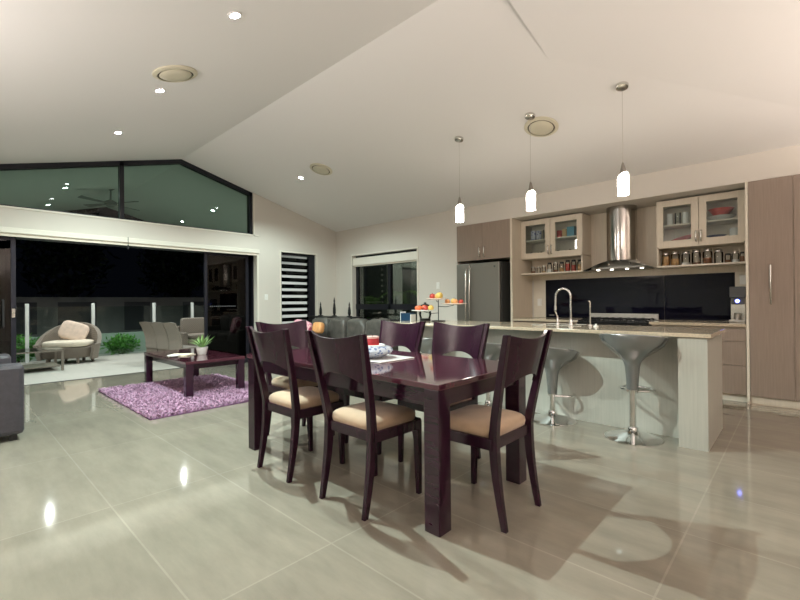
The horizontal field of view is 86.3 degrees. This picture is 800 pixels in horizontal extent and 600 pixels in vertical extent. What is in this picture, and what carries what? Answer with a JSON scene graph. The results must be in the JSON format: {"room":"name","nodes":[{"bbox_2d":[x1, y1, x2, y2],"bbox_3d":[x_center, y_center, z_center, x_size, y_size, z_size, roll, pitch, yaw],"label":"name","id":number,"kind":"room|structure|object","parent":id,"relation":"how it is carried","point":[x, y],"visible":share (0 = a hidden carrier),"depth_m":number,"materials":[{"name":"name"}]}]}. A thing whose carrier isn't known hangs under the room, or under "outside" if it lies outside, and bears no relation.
{"room":"dining room","nodes":[
{"label":"dining room","id":0,"kind":"room"},
{"bbox_2d":[21,352,179,384],"bbox_3d":[-5.849,1.296,8.029,3.360,0.108,8.700,-1,0,43],"label":"floor","id":1,"kind":"structure","parent":0,"point":[107,365],"depth_m":7.70,"materials":[{"name":"tile"}]},
{"bbox_2d":[16,347,65,370],"bbox_3d":[-6.436,1.060,7.523,0.780,0.369,0.740,-1,0,43],"label":"patio table","id":2,"kind":"object","parent":1,"relation":"on","point":[43,349],"visible":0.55,"depth_m":7.51,"materials":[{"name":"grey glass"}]},
{"bbox_2d":[23,362,60,369],"bbox_3d":[-6.436,1.165,7.522,0.660,0.015,0.620,-1,0,43],"label":"shelf","id":3,"kind":"object","parent":2,"relation":"attached to","point":[51,364],"depth_m":7.53,"materials":[{"name":"grey glass"}]},
{"bbox_2d":[33,322,101,363],"bbox_3d":[-6.635,0.854,8.560,1.113,0.792,0.794,0,0,-17],"label":"tub chair","id":4,"kind":"object","parent":1,"relation":"on","point":[90,346],"visible":0.73,"depth_m":8.43,"materials":[{"name":"grey wicker"}]},
{"bbox_2d":[42,339,93,347],"bbox_3d":[-6.625,0.868,8.528,0.800,0.130,0.700,0,0,-17],"label":"seat cushion","id":5,"kind":"object","parent":4,"relation":"on","point":[62,343],"depth_m":8.30,"materials":[{"name":"beige fabric"}]},
{"bbox_2d":[58,320,89,339],"bbox_3d":[-6.647,0.639,8.692,0.515,0.452,0.236,0,0,-28],"label":"cushion","id":6,"kind":"object","parent":4,"relation":"on","point":[68,330],"visible":0.89,"depth_m":8.63,"materials":[{"name":"beige fabric"}]},
{"bbox_2d":[20,303,193,362],"bbox_3d":[-6.362,0.661,9.639,0.044,1.182,5.510,-1,0,43],"label":"glass balustrade","id":7,"kind":"object","parent":1,"relation":"on","point":[153,310],"visible":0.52,"depth_m":8.50,"materials":[{"name":"white"}]},
{"bbox_2d":[139,322,157,361],"bbox_3d":[-4.958,0.835,8.749,0.370,0.804,0.570,-1,0,29],"label":"patio chair","id":8,"kind":"object","parent":1,"relation":"on","point":[150,337],"visible":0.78,"depth_m":8.59,"materials":[{"name":"grey wicker"}]},
{"bbox_2d":[151,322,188,350],"bbox_3d":[-4.590,0.831,8.513,0.370,0.804,0.570,-1,0,29],"label":"patio chair","id":9,"kind":"object","parent":1,"relation":"on","point":[159,329],"visible":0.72,"depth_m":8.35,"materials":[{"name":"grey wicker"}]},
{"bbox_2d":[163,322,198,349],"bbox_3d":[-4.221,0.827,8.277,0.370,0.804,0.570,-1,0,29],"label":"patio chair","id":10,"kind":"object","parent":1,"relation":"on","point":[174,336],"visible":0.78,"depth_m":8.11,"materials":[{"name":"grey wicker"}]},
{"bbox_2d":[178,317,203,345],"bbox_3d":[-4.483,0.827,10.310,0.780,0.821,1.740,-1,0,43],"label":"armchair","id":11,"kind":"object","parent":1,"relation":"on","point":[189,328],"visible":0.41,"depth_m":9.95,"materials":[{"name":"brown wicker"}]},
{"bbox_2d":[180,317,203,332],"bbox_3d":[-4.897,0.610,10.149,0.140,0.380,0.600,-1,0,43],"label":"cushion","id":12,"kind":"object","parent":11,"relation":"on","point":[188,325],"depth_m":10.05,"materials":[{"name":"beige fabric"}]},
{"bbox_2d":[188,332,203,338],"bbox_3d":[-4.446,0.836,10.276,0.680,0.120,1.440,-1,0,43],"label":"seat cushion","id":13,"kind":"object","parent":11,"relation":"on","point":[191,335],"depth_m":9.69,"materials":[{"name":"beige fabric"}]},
{"bbox_2d":[0,193,336,323],"bbox_3d":[-4.120,-0.419,6.920,0.250,3.260,8.060,-1,0,43],"label":"wall","id":14,"kind":"structure","parent":0,"point":[278,227],"depth_m":8.29,"materials":[{"name":"beige paint"}]},
{"bbox_2d":[0,236,15,362],"bbox_3d":[-5.659,0.178,5.330,0.250,2.060,1.270,-1,0,43],"label":"door","id":15,"kind":"structure","parent":14,"relation":"in","point":[7,243],"depth_m":5.70,"materials":[{"name":"grey metal"}]},
{"bbox_2d":[0,159,252,233],"bbox_3d":[-4.584,-1.802,6.370,0.090,1.170,5.030,-1,0,43],"label":"window","id":16,"kind":"structure","parent":14,"relation":"in","point":[178,192],"depth_m":6.76,"materials":[{"name":"clear glass"}]},
{"bbox_2d":[0,193,258,330],"bbox_3d":[-4.563,-0.412,6.438,0.262,3.249,5.150,-1,0,43],"label":"trim","id":17,"kind":"structure","parent":14,"relation":"attached to","point":[256,258],"depth_m":8.12,"materials":[{"name":"beige"}]},
{"bbox_2d":[0,226,259,255],"bbox_3d":[-4.474,-0.873,6.338,0.117,0.190,5.130,-1,0,43],"label":"roller blind","id":18,"kind":"object","parent":14,"relation":"attached to","point":[4,231],"visible":1,"depth_m":6.49,"materials":[{"name":"beige fabric"}]},
{"bbox_2d":[16,237,253,353],"bbox_3d":[-4.667,0.169,6.504,0.330,2.090,5.100,-1,0,43],"label":"trim","id":19,"kind":"structure","parent":14,"relation":"attached to","point":[251,257],"depth_m":7.74,"materials":[{"name":"black metal"}]},
{"bbox_2d":[203,252,248,361],"bbox_3d":[-3.244,0.168,8.028,0.200,2.060,0.930,-1,0,43],"label":"door","id":20,"kind":"structure","parent":14,"relation":"in","point":[226,276],"depth_m":7.93,"materials":[{"name":"black glass"}]},
{"bbox_2d":[279,250,317,323],"bbox_3d":[-2.145,-0.084,8.932,0.152,1.830,0.915,-1,0,43],"label":"window","id":21,"kind":"structure","parent":14,"relation":"in","point":[310,260],"depth_m":9.00,"materials":[{"name":"black metal"}]},
{"bbox_2d":[282,255,306,323],"bbox_3d":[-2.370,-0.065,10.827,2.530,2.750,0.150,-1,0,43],"label":"window blind","id":22,"kind":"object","parent":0,"point":[290,263],"depth_m":11.07,"materials":[{"name":"white"}]},
{"bbox_2d":[0,0,799,231],"bbox_3d":[-0.019,-1.902,3.410,11.060,1.350,8.560,-1,0,43],"label":"ceiling","id":23,"kind":"structure","parent":0,"point":[379,94],"depth_m":4.20,"materials":[{"name":"white paint"}]},
{"bbox_2d":[152,65,197,82],"bbox_3d":[-2.051,-2.061,3.892,0.379,0.112,0.369,-1,0,30],"label":"ceiling vent","id":24,"kind":"object","parent":23,"relation":"in","point":[169,73],"visible":1,"depth_m":3.84,"materials":[{"name":"beige"}]},
{"bbox_2d":[227,11,241,18],"bbox_3d":[-1.206,-2.078,3.112,0.101,0.032,0.103,0,0,-40],"label":"recessed light","id":25,"kind":"object","parent":23,"relation":"in","point":[234,14],"visible":1,"depth_m":3.10,"materials":[{"name":"white"}]},
{"bbox_2d":[310,163,331,174],"bbox_3d":[-1.245,-2.058,6.724,0.360,0.106,0.350,-1,0,34],"label":"ceiling vent","id":26,"kind":"object","parent":23,"relation":"in","point":[318,168],"visible":1,"depth_m":6.68,"materials":[{"name":"beige"}]},
{"bbox_2d":[455,136,463,221],"bbox_3d":[0.737,-1.497,5.293,0.112,1.050,0.111,-1,0,43],"label":"pendant light","id":27,"kind":"object","parent":23,"relation":"hanging from","point":[459,209],"visible":1,"depth_m":5.26,"materials":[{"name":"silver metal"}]},
{"bbox_2d":[525,112,535,210],"bbox_3d":[1.423,-1.505,4.649,0.112,1.050,0.111,-1,0,43],"label":"pendant light","id":28,"kind":"object","parent":23,"relation":"hanging from","point":[530,197],"visible":1,"depth_m":4.62,"materials":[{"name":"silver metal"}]},
{"bbox_2d":[524,116,558,136],"bbox_3d":[1.591,-1.945,4.805,0.370,0.109,0.360,-1,0,34],"label":"ceiling vent","id":29,"kind":"object","parent":23,"relation":"in","point":[542,126],"visible":0.99,"depth_m":4.77,"materials":[{"name":"beige"}]},
{"bbox_2d":[615,81,628,195],"bbox_3d":[2.097,-1.513,4.017,0.112,1.050,0.111,-1,0,43],"label":"pendant light","id":30,"kind":"object","parent":23,"relation":"hanging from","point":[623,178],"visible":1,"depth_m":3.99,"materials":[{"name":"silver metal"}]},
{"bbox_2d":[0,362,799,599],"bbox_3d":[-0.062,1.224,3.463,11.250,0.120,8.560,-1,0,43],"label":"floor","id":31,"kind":"structure","parent":0,"point":[100,499],"depth_m":2.30,"materials":[{"name":"tile"}]},
{"bbox_2d":[0,353,23,440],"bbox_3d":[-3.954,0.811,3.740,1.240,0.773,0.880,-1,0,43],"label":"sofa","id":32,"kind":"object","parent":31,"relation":"on","point":[11,374],"visible":1,"depth_m":3.58,"materials":[{"name":"grey fabric"}]},
{"bbox_2d":[24,368,176,385],"bbox_3d":[-4.808,1.264,6.654,0.040,0.104,5.120,-1,0,43],"label":"trim","id":33,"kind":"structure","parent":31,"relation":"attached to","point":[172,368],"depth_m":6.67,"materials":[{"name":"black plastic"}]},
{"bbox_2d":[97,373,247,419],"bbox_3d":[-2.688,1.168,5.474,2.155,0.049,1.641,-1,0,43],"label":"shag rug","id":34,"kind":"object","parent":31,"relation":"on","point":[153,400],"visible":0.82,"depth_m":5.17,"materials":[{"name":"purple carpet"}]},
{"bbox_2d":[144,348,244,397],"bbox_3d":[-2.846,0.959,5.841,1.560,0.435,0.740,-1,0,43],"label":"coffee table","id":35,"kind":"object","parent":34,"relation":"on","point":[190,364],"visible":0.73,"depth_m":5.53,"materials":[{"name":"brown wood"}]},
{"bbox_2d":[191,335,211,354],"bbox_3d":[-2.684,0.593,5.782,0.293,0.290,0.334,0,0,1],"label":"potted plant","id":36,"kind":"object","parent":35,"relation":"on","point":[202,349],"visible":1,"depth_m":5.72,"materials":[{"name":"green plant"}]},
{"bbox_2d":[245,326,344,482],"bbox_3d":[-0.729,0.675,2.985,0.507,0.985,0.536,-1,0,43],"label":"dining chair","id":37,"kind":"object","parent":31,"relation":"on","point":[296,403],"visible":0.93,"depth_m":2.85,"materials":[{"name":"brown wood"}]},
{"bbox_2d":[255,320,334,435],"bbox_3d":[-0.901,0.679,3.714,0.536,0.985,0.507,-1,0,43],"label":"dining chair","id":38,"kind":"object","parent":31,"relation":"on","point":[298,338],"visible":0.43,"depth_m":3.73,"materials":[{"name":"brown wood"}]},
{"bbox_2d":[308,316,362,322],"bbox_3d":[-1.304,0.759,8.466,1.380,0.868,0.280,-1,0,43],"label":"console table","id":39,"kind":"object","parent":31,"relation":"on","point":[309,317],"visible":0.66,"depth_m":8.39,"materials":[{"name":"black"}]},
{"bbox_2d":[292,317,397,350],"bbox_3d":[-1.036,0.746,7.364,2.350,0.881,0.900,-1,0,43],"label":"sofa","id":40,"kind":"object","parent":31,"relation":"on","point":[341,327],"visible":0.21,"depth_m":7.38,"materials":[{"name":"grey fabric"}]},
{"bbox_2d":[294,319,311,329],"bbox_3d":[-1.768,0.528,7.639,0.414,0.364,0.198,-1,0,32],"label":"cushion","id":41,"kind":"object","parent":40,"relation":"on","point":[309,325],"visible":0.27,"depth_m":7.55,"materials":[{"name":"pink fabric"}]},
{"bbox_2d":[312,317,330,337],"bbox_3d":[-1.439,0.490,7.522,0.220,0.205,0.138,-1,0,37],"label":"cushion","id":42,"kind":"object","parent":40,"relation":"on","point":[318,327],"visible":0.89,"depth_m":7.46,"materials":[{"name":"orange fabric"}]},
{"bbox_2d":[328,317,349,337],"bbox_3d":[-1.078,0.532,7.691,0.496,0.448,0.234,-1,0,43],"label":"cushion","id":43,"kind":"object","parent":40,"relation":"on","point":[337,327],"depth_m":7.58,"materials":[{"name":"grey fabric"}]},
{"bbox_2d":[347,318,368,336],"bbox_3d":[-0.708,0.534,7.343,0.526,0.436,0.230,-1,0,43],"label":"cushion","id":44,"kind":"object","parent":40,"relation":"on","point":[356,326],"depth_m":7.23,"materials":[{"name":"grey fabric"}]},
{"bbox_2d":[365,318,389,335],"bbox_3d":[-0.341,0.527,6.998,0.537,0.459,0.236,-1,0,43],"label":"cushion","id":45,"kind":"object","parent":40,"relation":"on","point":[372,326],"depth_m":6.94,"materials":[{"name":"grey fabric"}]},
{"bbox_2d":[305,330,421,520],"bbox_3d":[-0.205,0.669,2.507,0.507,0.985,0.536,-1,0,43],"label":"dining chair","id":46,"kind":"object","parent":31,"relation":"on","point":[372,421],"visible":1,"depth_m":2.38,"materials":[{"name":"brown wood"}]},
{"bbox_2d":[343,320,425,454],"bbox_3d":[-0.130,0.672,3.537,0.507,0.985,0.536,-1,0,43],"label":"dining chair","id":47,"kind":"object","parent":31,"relation":"on","point":[410,336],"visible":0.41,"depth_m":3.62,"materials":[{"name":"brown wood"}]},
{"bbox_2d":[246,348,526,537],"bbox_3d":[-0.197,0.791,3.054,1.930,0.745,0.920,-1,0,43],"label":"dining table","id":48,"kind":"object","parent":31,"relation":"on","point":[435,382],"visible":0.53,"depth_m":2.38,"materials":[{"name":"brown wood"}]},
{"bbox_2d":[370,354,413,362],"bbox_3d":[-0.143,0.414,3.043,0.360,0.006,0.340,-1,0,43],"label":"placemat","id":49,"kind":"object","parent":48,"relation":"on","point":[387,358],"visible":0.5,"depth_m":2.98,"materials":[{"name":"white fabric"}]},
{"bbox_2d":[368,343,392,358],"bbox_3d":[-0.197,0.364,3.052,0.300,0.093,0.300,-1,0,43],"label":"bowl","id":50,"kind":"object","parent":49,"relation":"on","point":[375,351],"visible":0.45,"depth_m":2.95,"materials":[{"name":"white ceramic"}]},
{"bbox_2d":[367,334,378,345],"bbox_3d":[-0.198,0.291,3.052,0.096,0.087,0.096,-1,0,43],"label":"candle","id":51,"kind":"object","parent":50,"relation":"on","point":[372,340],"visible":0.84,"depth_m":3.01,"materials":[{"name":"red wax"}]},
{"bbox_2d":[420,338,431,353],"bbox_3d":[0.364,0.802,5.131,0.524,0.728,0.466,-1,0,34],"label":"bar stool","id":52,"kind":"object","parent":31,"relation":"on","point":[426,346],"visible":0.11,"depth_m":4.95,"materials":[{"name":"silver metal"}]},
{"bbox_2d":[398,322,489,461],"bbox_3d":[0.315,0.666,3.119,0.507,0.985,0.536,-1,0,43],"label":"dining chair","id":53,"kind":"object","parent":31,"relation":"on","point":[471,340],"visible":0.48,"depth_m":3.21,"materials":[{"name":"brown wood"}]},
{"bbox_2d":[457,261,510,321],"bbox_3d":[1.471,0.277,7.206,0.830,1.775,0.737,-1,0,43],"label":"fridge","id":54,"kind":"object","parent":31,"relation":"on","point":[485,287],"visible":0.58,"depth_m":6.92,"materials":[{"name":"grey metal"}]},
{"bbox_2d":[478,343,504,408],"bbox_3d":[0.944,0.795,4.533,0.524,0.728,0.466,-1,0,43],"label":"bar stool","id":55,"kind":"object","parent":31,"relation":"on","point":[492,351],"visible":0.37,"depth_m":4.36,"materials":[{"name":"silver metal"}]},
{"bbox_2d":[457,218,531,321],"bbox_3d":[1.573,-0.051,7.173,1.047,2.428,0.695,-1,0,43],"label":"tall cabinet","id":56,"kind":"object","parent":31,"relation":"on","point":[499,240],"visible":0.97,"depth_m":6.84,"materials":[{"name":"beige laminate"}]},
{"bbox_2d":[450,329,552,533],"bbox_3d":[0.516,0.662,2.378,0.536,0.985,0.507,-1,0,43],"label":"dining chair","id":57,"kind":"object","parent":31,"relation":"on","point":[476,426],"visible":0.9,"depth_m":2.23,"materials":[{"name":"brown wood"}]},
{"bbox_2d":[514,321,576,323],"bbox_3d":[2.329,0.736,6.504,0.952,0.838,0.610,-1,0,43],"label":"base cabinet","id":58,"kind":"object","parent":31,"relation":"on","point":[514,321],"visible":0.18,"depth_m":6.33,"materials":[{"name":"beige laminate"}]},
{"bbox_2d":[534,347,579,426],"bbox_3d":[1.469,0.789,4.095,0.466,0.728,0.524,0,0,-29],"label":"bar stool","id":59,"kind":"object","parent":31,"relation":"on","point":[557,358],"visible":0.82,"depth_m":4.00,"materials":[{"name":"silver metal"}]},
{"bbox_2d":[390,320,725,451],"bbox_3d":[1.342,0.711,4.692,3.505,0.890,0.875,-1,0,43],"label":"kitchen island","id":60,"kind":"object","parent":31,"relation":"on","point":[686,405],"visible":0.71,"depth_m":3.73,"materials":[{"name":"stone"}]},
{"bbox_2d":[400,311,415,320],"bbox_3d":[0.109,0.221,5.836,0.190,0.125,0.104,-1,0,43],"label":"gift box","id":61,"kind":"object","parent":60,"relation":"on","point":[404,316],"visible":0.98,"depth_m":5.79,"materials":[{"name":"blue cardboard"}]},
{"bbox_2d":[419,302,430,320],"bbox_3d":[0.343,0.157,5.859,0.169,0.250,0.192,0,0,-9],"label":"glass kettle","id":62,"kind":"object","parent":60,"relation":"on","point":[421,318],"visible":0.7,"depth_m":5.81,"materials":[{"name":"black glass"}]},
{"bbox_2d":[426,300,452,321],"bbox_3d":[0.515,0.092,5.577,0.371,0.373,0.188,-1,0,29],"label":"fruit stand","id":63,"kind":"object","parent":60,"relation":"on","point":[438,320],"visible":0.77,"depth_m":5.58,"materials":[{"name":"black metal"}]},
{"bbox_2d":[554,288,577,325],"bbox_3d":[1.738,0.067,4.471,0.249,0.396,0.056,-1,0,43],"label":"tap","id":64,"kind":"object","parent":60,"relation":"on","point":[571,321],"visible":0.99,"depth_m":4.43,"materials":[{"name":"silver metal"}]},
{"bbox_2d":[588,300,591,325],"bbox_3d":[1.919,0.133,4.302,0.036,0.260,0.036,-1,0,43],"label":"tap","id":65,"kind":"object","parent":60,"relation":"on","point":[590,324],"visible":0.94,"depth_m":4.29,"materials":[{"name":"silver metal"}]},
{"bbox_2d":[577,313,658,325],"bbox_3d":[2.952,0.644,5.799,0.880,0.905,0.607,-1,0,43],"label":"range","id":66,"kind":"object","parent":31,"relation":"on","point":[596,318],"visible":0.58,"depth_m":5.74,"materials":[{"name":"silver metal"}]},
{"bbox_2d":[578,319,656,322],"bbox_3d":[2.975,0.279,5.828,0.880,0.015,0.530,-1,0,43],"label":"cooktop","id":67,"kind":"object","parent":66,"relation":"in","point":[582,320],"depth_m":5.63,"materials":[{"name":"black metal"}]},
{"bbox_2d":[598,333,668,446],"bbox_3d":[1.937,0.708,3.546,0.524,0.878,0.466,-1,0,43],"label":"bar stool","id":68,"kind":"object","parent":31,"relation":"on","point":[632,349],"visible":1,"depth_m":3.47,"materials":[{"name":"silver metal"}]},
{"bbox_2d":[652,324,746,401],"bbox_3d":[3.684,0.719,5.226,0.924,0.838,0.620,-1,0,43],"label":"base cabinet","id":69,"kind":"object","parent":31,"relation":"on","point":[734,340],"visible":0.26,"depth_m":4.77,"materials":[{"name":"beige laminate"}]},
{"bbox_2d":[513,317,745,326],"bbox_3d":[2.991,0.290,5.867,2.800,0.032,0.660,-1,0,43],"label":"benchtop","id":70,"kind":"object","parent":69,"relation":"on","point":[658,322],"visible":0.61,"depth_m":5.25,"materials":[{"name":"stone"}]},
{"bbox_2d":[729,286,745,322],"bbox_3d":[3.996,0.052,5.041,0.150,0.420,0.240,-1,0,43],"label":"coffee machine","id":71,"kind":"object","parent":70,"relation":"on","point":[737,295],"visible":0.94,"depth_m":5.00,"materials":[{"name":"grey plastic"}]},
{"bbox_2d":[729,320,745,322],"bbox_3d":[3.956,0.247,4.996,0.150,0.030,0.120,-1,0,43],"label":"drip tray","id":72,"kind":"object","parent":71,"relation":"on","point":[735,321],"depth_m":4.94,"materials":[{"name":"silver metal"}]},
{"bbox_2d":[734,313,740,319],"bbox_3d":[3.956,0.192,4.997,0.070,0.079,0.069,-1,0,43],"label":"cup","id":73,"kind":"object","parent":71,"relation":"on","point":[737,316],"depth_m":4.97,"materials":[{"name":"silver metal"}]},
{"bbox_2d":[745,174,799,409],"bbox_3d":[4.543,-0.086,4.377,1.500,2.428,0.679,-1,0,43],"label":"pantry cabinet","id":74,"kind":"object","parent":31,"relation":"on","point":[772,206],"visible":1,"depth_m":4.51,"materials":[{"name":"beige laminate"}]},
{"bbox_2d":[336,145,799,320],"bbox_3d":[2.689,-0.240,6.238,10.610,2.780,0.740,-1,0,43],"label":"wall","id":75,"kind":"structure","parent":0,"point":[434,235],"depth_m":6.60,"materials":[{"name":"beige paint"}]},
{"bbox_2d":[351,247,418,320],"bbox_3d":[-0.306,-0.255,8.630,1.910,1.460,0.190,-1,0,43],"label":"window","id":76,"kind":"structure","parent":75,"relation":"in","point":[382,291],"depth_m":8.71,"materials":[{"name":"black glass"}]},
{"bbox_2d":[353,251,416,266],"bbox_3d":[-0.327,-0.813,8.615,1.830,0.185,0.085,-1,0,43],"label":"roller blind","id":77,"kind":"object","parent":76,"relation":"attached to","point":[407,256],"visible":0.82,"depth_m":8.51,"materials":[{"name":"beige fabric"}]},
{"bbox_2d":[521,255,590,275],"bbox_3d":[2.404,-0.525,6.600,0.955,0.242,0.360,-1,0,43],"label":"spice shelf","id":78,"kind":"object","parent":75,"relation":"attached to","point":[585,262],"visible":0.79,"depth_m":6.67,"materials":[{"name":"beige"}]},
{"bbox_2d":[565,260,569,270],"bbox_3d":[2.528,-0.514,6.429,0.072,0.173,0.072,-1,0,43],"label":"spice jar","id":79,"kind":"object","parent":78,"relation":"on","point":[567,266],"visible":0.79,"depth_m":6.40,"materials":[{"name":"red glass"}]},
{"bbox_2d":[521,213,590,260],"bbox_3d":[2.387,-0.951,6.587,0.955,0.610,0.400,-1,0,43],"label":"display cabinet","id":80,"kind":"object","parent":75,"relation":"attached to","point":[579,244],"visible":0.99,"depth_m":6.51,"materials":[{"name":"beige laminate"}]},
{"bbox_2d":[526,235,576,243],"bbox_3d":[2.407,-0.937,6.609,0.915,0.018,0.300,-1,0,43],"label":"shelf","id":81,"kind":"object","parent":80,"relation":"attached to","point":[566,239],"depth_m":6.63,"materials":[{"name":"beige wood"}]},
{"bbox_2d":[567,226,576,235],"bbox_3d":[2.581,-1.024,6.404,0.110,0.150,0.100,-1,0,43],"label":"storage box","id":82,"kind":"object","parent":80,"relation":"on","point":[572,230],"visible":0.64,"depth_m":6.37,"materials":[{"name":"teal metal"}]},
{"bbox_2d":[584,204,657,272],"bbox_3d":[3.035,-0.846,5.870,0.880,0.872,0.560,-1,0,43],"label":"range hood","id":83,"kind":"object","parent":75,"relation":"attached to","point":[621,220],"visible":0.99,"depth_m":5.76,"materials":[{"name":"silver metal"}]},
{"bbox_2d":[532,206,745,280],"bbox_3d":[3.206,-0.808,6.106,2.805,0.952,0.018,-1,0,43],"label":"trim","id":84,"kind":"structure","parent":75,"relation":"attached to","point":[646,216],"depth_m":5.95,"materials":[{"name":"beige laminate"}]},
{"bbox_2d":[534,272,745,320],"bbox_3d":[3.223,-0.030,6.093,2.765,0.600,0.018,-1,0,43],"label":"backsplash","id":85,"kind":"structure","parent":75,"relation":"attached to","point":[705,297],"depth_m":5.91,"materials":[{"name":"black glass"}]},
{"bbox_2d":[740,275,745,284],"bbox_3d":[4.170,-0.246,5.179,0.070,0.114,0.014,-1,0,43],"label":"wall outlet","id":86,"kind":"object","parent":85,"relation":"attached to","point":[742,277],"visible":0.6,"depth_m":5.18,"materials":[{"name":"white plastic"}]},
{"bbox_2d":[656,189,744,250],"bbox_3d":[3.747,-0.967,5.311,0.905,0.610,0.400,-1,0,43],"label":"display cabinet","id":87,"kind":"object","parent":75,"relation":"attached to","point":[699,226],"visible":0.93,"depth_m":5.26,"materials":[{"name":"beige laminate"}]},
{"bbox_2d":[667,214,672,224],"bbox_3d":[3.494,-1.035,5.521,0.068,0.150,0.068,-1,0,43],"label":"drinking glass","id":88,"kind":"object","parent":87,"relation":"on","point":[669,216],"visible":0.74,"depth_m":5.50,"materials":[{"name":"white glass"}]},
{"bbox_2d":[671,234,690,240],"bbox_3d":[3.584,-0.769,5.455,0.275,0.139,0.296,0,0,-34],"label":"platter","id":89,"kind":"object","parent":87,"relation":"in","point":[685,236],"visible":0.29,"depth_m":5.52,"materials":[{"name":"red ceramic"}]},
{"bbox_2d":[682,212,688,222],"bbox_3d":[3.618,-1.037,5.405,0.068,0.150,0.068,-1,0,43],"label":"drinking glass","id":90,"kind":"object","parent":87,"relation":"on","point":[685,215],"visible":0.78,"depth_m":5.38,"materials":[{"name":"glass"}]},
{"bbox_2d":[664,217,737,229],"bbox_3d":[3.768,-0.953,5.333,0.865,0.018,0.300,-1,0,43],"label":"shelf","id":91,"kind":"object","parent":87,"relation":"attached to","point":[728,221],"depth_m":5.32,"materials":[{"name":"beige wood"}]},
{"bbox_2d":[707,214,735,219],"bbox_3d":[3.901,-0.990,5.180,0.300,0.050,0.298,-1,0,43],"label":"serving bowl","id":92,"kind":"object","parent":87,"relation":"on","point":[722,216],"visible":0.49,"depth_m":5.09,"materials":[{"name":"white ceramic"}]},
{"bbox_2d":[708,207,734,215],"bbox_3d":[3.901,-1.060,5.180,0.260,0.090,0.258,-1,0,43],"label":"serving bowl","id":93,"kind":"object","parent":92,"relation":"on","point":[721,210],"visible":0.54,"depth_m":5.10,"materials":[{"name":"red ceramic"}]},
{"bbox_2d":[729,227,737,235],"bbox_3d":[3.987,-0.781,5.086,0.090,0.160,0.090,-1,0,43],"label":"canister","id":94,"kind":"object","parent":87,"relation":"in","point":[732,231],"visible":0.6,"depth_m":5.06,"materials":[{"name":"white ceramic"}]},
{"bbox_2d":[656,242,745,268],"bbox_3d":[3.764,-0.541,5.324,0.905,0.242,0.360,-1,0,43],"label":"spice shelf","id":95,"kind":"object","parent":75,"relation":"attached to","point":[741,248],"visible":0.57,"depth_m":5.35,"materials":[{"name":"beige"}]},
{"bbox_2d":[662,252,669,265],"bbox_3d":[3.462,-0.528,5.553,0.090,0.178,0.090,-1,0,43],"label":"storage jar","id":96,"kind":"object","parent":95,"relation":"on","point":[665,260],"visible":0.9,"depth_m":5.52,"materials":[{"name":"clear glass"}]},
{"bbox_2d":[671,251,679,264],"bbox_3d":[3.538,-0.531,5.481,0.100,0.183,0.100,-1,0,43],"label":"storage jar","id":97,"kind":"object","parent":95,"relation":"on","point":[673,261],"visible":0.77,"depth_m":5.46,"materials":[{"name":"clear glass"}]},
{"bbox_2d":[681,251,689,264],"bbox_3d":[3.622,-0.527,5.403,0.096,0.173,0.096,-1,0,43],"label":"storage jar","id":98,"kind":"object","parent":95,"relation":"on","point":[684,252],"visible":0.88,"depth_m":5.39,"materials":[{"name":"clear glass"}]},
{"bbox_2d":[692,250,700,263],"bbox_3d":[3.702,-0.533,5.327,0.096,0.183,0.096,-1,0,43],"label":"storage jar","id":99,"kind":"object","parent":95,"relation":"on","point":[693,251],"visible":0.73,"depth_m":5.32,"materials":[{"name":"clear glass"}]},
{"bbox_2d":[703,248,712,263],"bbox_3d":[3.786,-0.537,5.249,0.100,0.188,0.100,-1,0,43],"label":"storage jar","id":100,"kind":"object","parent":95,"relation":"on","point":[709,259],"visible":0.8,"depth_m":5.22,"materials":[{"name":"clear glass"}]},
{"bbox_2d":[714,249,722,262],"bbox_3d":[3.866,-0.528,5.173,0.090,0.168,0.090,-1,0,43],"label":"storage jar","id":101,"kind":"object","parent":95,"relation":"on","point":[717,250],"visible":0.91,"depth_m":5.17,"materials":[{"name":"clear glass"}]},
{"label":"outside","id":102,"kind":"structure","parent":0,"visible":0},
{"bbox_3d":[-14.419,1.578,14.903,18.550,0.100,26.000,-1,0,43],"label":"ground","id":103,"kind":"structure","parent":102,"visible":0},
{"bbox_2d":[16,333,39,362],"bbox_3d":[-8.105,1.095,8.997,0.829,0.822,0.870,-1,0,43],"label":"shrub","id":104,"kind":"object","parent":103,"relation":"on","point":[19,345],"visible":0.28,"depth_m":9.01,"materials":[{"name":"green plant"}]},
{"bbox_2d":[16,239,121,296],"bbox_3d":[-12.109,-1.202,15.502,2.993,5.530,2.944,0,0,0],"label":"tree","id":105,"kind":"object","parent":103,"relation":"on","point":[69,251],"visible":0.62,"depth_m":15.12,"materials":[{"name":"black plant"}]},
{"bbox_2d":[16,331,145,362],"bbox_3d":[-7.176,1.153,11.192,0.200,0.600,9.500,-1,0,43],"label":"wall","id":106,"kind":"structure","parent":103,"relation":"on","point":[141,336],"depth_m":10.92,"materials":[{"name":"grey"}]},
{"bbox_2d":[16,297,203,337],"bbox_3d":[-9.999,0.698,14.181,0.200,1.580,19.000,-1,0,43],"label":"fence","id":107,"kind":"object","parent":103,"relation":"on","point":[112,314],"visible":0.47,"depth_m":14.26,"materials":[{"name":"grey"}]},
{"bbox_2d":[101,333,140,354],"bbox_3d":[-6.866,1.146,10.514,0.857,0.709,0.850,-1,0,43],"label":"shrub","id":108,"kind":"object","parent":103,"relation":"on","point":[120,342],"visible":1,"depth_m":10.39,"materials":[{"name":"green plant"}]},
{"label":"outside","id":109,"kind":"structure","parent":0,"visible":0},
{"bbox_3d":[3.241,1.414,11.191,4.610,0.100,7.250,-1,0,43],"label":"garden","id":110,"kind":"object","parent":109,"visible":0},
{"bbox_2d":[411,261,416,319],"bbox_3d":[-0.800,0.127,12.008,10.000,2.550,0.080,-1,0,43],"label":"fence","id":111,"kind":"object","parent":110,"relation":"on","point":[414,271],"visible":0.02,"depth_m":10.89,"materials":[{"name":"grey metal"}]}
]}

